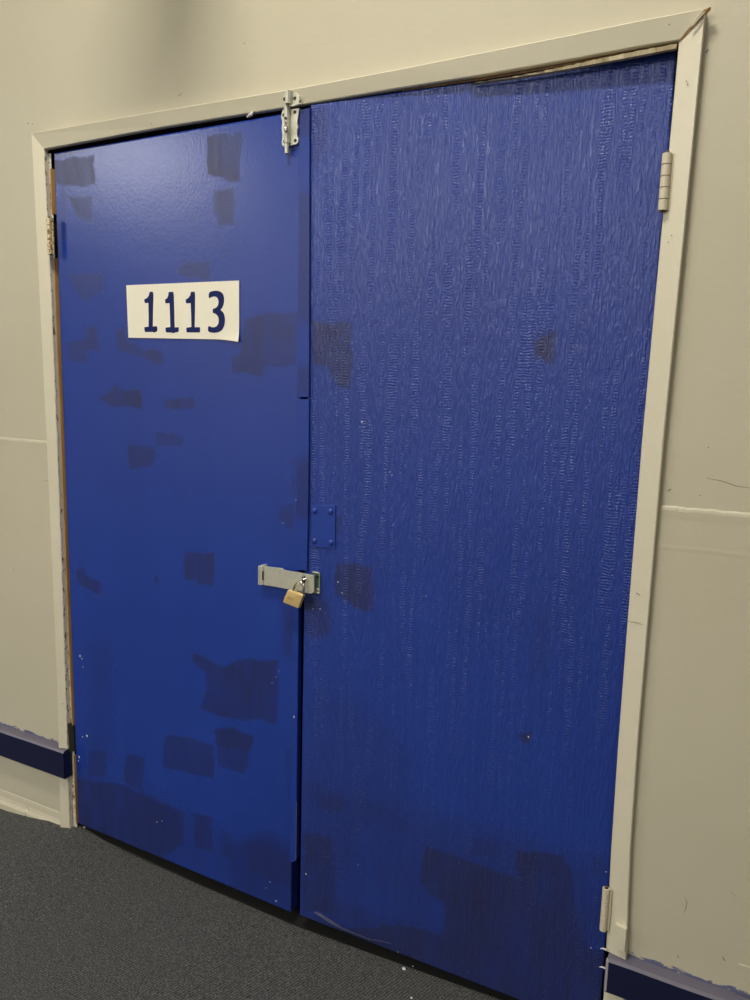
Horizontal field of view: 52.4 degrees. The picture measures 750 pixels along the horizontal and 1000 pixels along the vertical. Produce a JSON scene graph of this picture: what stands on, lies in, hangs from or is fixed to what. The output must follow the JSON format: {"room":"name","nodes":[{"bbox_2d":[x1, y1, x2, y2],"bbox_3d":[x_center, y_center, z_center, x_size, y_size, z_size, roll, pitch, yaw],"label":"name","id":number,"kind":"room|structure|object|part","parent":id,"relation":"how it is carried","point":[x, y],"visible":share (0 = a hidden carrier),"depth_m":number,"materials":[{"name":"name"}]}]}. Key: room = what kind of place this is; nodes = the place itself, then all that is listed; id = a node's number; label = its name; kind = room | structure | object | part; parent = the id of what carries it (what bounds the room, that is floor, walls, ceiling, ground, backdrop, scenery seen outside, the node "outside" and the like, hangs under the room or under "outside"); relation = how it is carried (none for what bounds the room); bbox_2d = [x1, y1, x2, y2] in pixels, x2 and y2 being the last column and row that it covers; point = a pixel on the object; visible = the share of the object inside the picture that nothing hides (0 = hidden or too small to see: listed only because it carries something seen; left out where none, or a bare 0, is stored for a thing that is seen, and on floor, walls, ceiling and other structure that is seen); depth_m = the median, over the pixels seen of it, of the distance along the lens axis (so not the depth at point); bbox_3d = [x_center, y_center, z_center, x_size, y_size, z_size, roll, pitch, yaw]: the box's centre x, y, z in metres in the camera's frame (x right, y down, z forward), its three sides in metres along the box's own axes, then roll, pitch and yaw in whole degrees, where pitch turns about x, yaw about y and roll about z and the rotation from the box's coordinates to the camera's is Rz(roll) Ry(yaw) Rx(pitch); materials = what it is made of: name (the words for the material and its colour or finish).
{"room":"storage facility corridor","nodes":[
{"label":"storage facility corridor","id":0,"kind":"room"},
{"bbox_2d":[0,809,499,999],"bbox_3d":[-1.958,1.327,0.513,10.000,0.029,5.620,6,10,27],"label":"floor","id":1,"kind":"structure","parent":0,"point":[83,916],"depth_m":1.98,"materials":[{"name":"grey carpet"}]},
{"bbox_2d":[0,0,749,999],"bbox_3d":[-0.763,-1.037,2.388,10.000,4.240,0.637,6,10,27],"label":"wall","id":2,"kind":"structure","parent":0,"point":[64,63],"depth_m":1.57,"materials":[{"name":"beige paint"}]},
{"bbox_2d":[0,789,60,824],"bbox_3d":[-1.602,0.975,2.740,1.364,0.066,0.017,6,10,27],"label":"baseboard","id":3,"kind":"structure","parent":2,"relation":"attached to","point":[10,802],"depth_m":2.51,"materials":[{"name":"beige paint"}]},
{"bbox_2d":[0,724,72,778],"bbox_3d":[-3.181,0.591,3.502,5.003,0.094,0.033,6,10,27],"label":"rail","id":4,"kind":"object","parent":2,"relation":"attached to","point":[45,755],"visible":0.99,"depth_m":2.42,"materials":[{"name":"blue paint"}]},
{"bbox_2d":[46,105,314,911],"bbox_3d":[-0.533,0.070,2.063,0.900,2.026,0.069,6,10,28],"label":"door","id":5,"kind":"structure","parent":2,"relation":"in","point":[187,460],"depth_m":2.04,"materials":[{"name":"blue paint"}]},
{"bbox_3d":[-0.900,-0.735,2.123,0.012,0.096,0.002,6,10,27],"label":"plate","id":6,"kind":"part","parent":5,"relation":"part of","materials":[{"name":"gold metal"}]},
{"bbox_2d":[126,281,239,341],"bbox_3d":[-0.501,-0.484,1.964,0.381,0.150,0.007,6,10,29],"label":"number sign","id":7,"kind":"object","parent":5,"relation":"attached to","point":[193,310],"visible":1,"depth_m":1.96,"materials":[{"name":"beige plastic"}]},
{"bbox_3d":[-0.203,-0.849,1.728,0.011,0.031,0.018,-5,11,-35],"label":"knob","id":8,"kind":"part","parent":5,"relation":"part of","materials":[{"name":"silver metal"}]},
{"bbox_3d":[-0.201,-0.844,1.737,0.011,0.104,0.010,6,10,27],"label":"bolt rod","id":9,"kind":"part","parent":5,"relation":"part of","materials":[{"name":"metal"}]},
{"bbox_3d":[-0.214,0.196,1.891,0.154,0.052,0.013,6,10,27],"label":"swinging plate","id":10,"kind":"part","parent":5,"relation":"part of","materials":[{"name":"metal"}]},
{"bbox_3d":[-0.192,-0.851,1.741,0.051,0.081,0.007,6,10,28],"label":"plate","id":11,"kind":"part","parent":5,"relation":"part of","materials":[{"name":"metal"}]},
{"bbox_2d":[31,7,710,999],"bbox_3d":[-0.186,0.088,1.946,1.751,2.101,0.186,6,10,27],"label":"door frame","id":12,"kind":"structure","parent":2,"relation":"attached to","point":[690,49],"depth_m":1.57,"materials":[{"name":"beige paint"}]},
{"bbox_3d":[-0.188,-0.906,1.725,0.044,0.028,0.006,6,10,27],"label":"keeper plate","id":13,"kind":"part","parent":12,"relation":"part of","materials":[{"name":"metal"}]},
{"bbox_2d":[300,51,677,999],"bbox_3d":[0.180,0.151,1.707,0.789,2.043,0.082,5,10,24],"label":"door","id":14,"kind":"structure","parent":2,"relation":"in","point":[484,258],"depth_m":1.68,"materials":[{"name":"blue paint"}]},
{"bbox_2d":[283,578,305,607],"bbox_3d":[-0.196,0.224,1.865,0.063,0.078,0.013,6,10,27],"label":"padlock","id":15,"kind":"object","parent":14,"relation":"hanging from","point":[294,598],"visible":1,"depth_m":1.86,"materials":[{"name":"gold metal"}]},
{"bbox_3d":[-0.144,0.202,1.870,0.022,0.051,0.004,5,10,24],"label":"staple plate","id":16,"kind":"part","parent":14,"relation":"part of","materials":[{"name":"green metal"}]},
{"bbox_3d":[-0.125,0.064,1.841,0.067,0.108,0.003,5,10,24],"label":"patch plate","id":17,"kind":"part","parent":14,"relation":"part of","materials":[{"name":"blue paint"}]},
{"bbox_3d":[0.498,0.875,1.628,0.012,0.098,0.002,6,10,27],"label":"plate","id":18,"kind":"part","parent":14,"relation":"part of","materials":[{"name":"beige paint"}]},
{"bbox_3d":[0.540,-0.585,1.402,0.012,0.099,0.002,6,10,27],"label":"plate","id":19,"kind":"part","parent":14,"relation":"part of","materials":[{"name":"beige paint"}]},
{"bbox_2d":[604,952,749,999],"bbox_3d":[1.990,1.170,0.891,3.354,0.082,0.034,6,10,27],"label":"rail","id":20,"kind":"object","parent":2,"relation":"attached to","point":[632,978],"visible":1,"depth_m":1.59,"materials":[{"name":"blue paint"}]}
]}

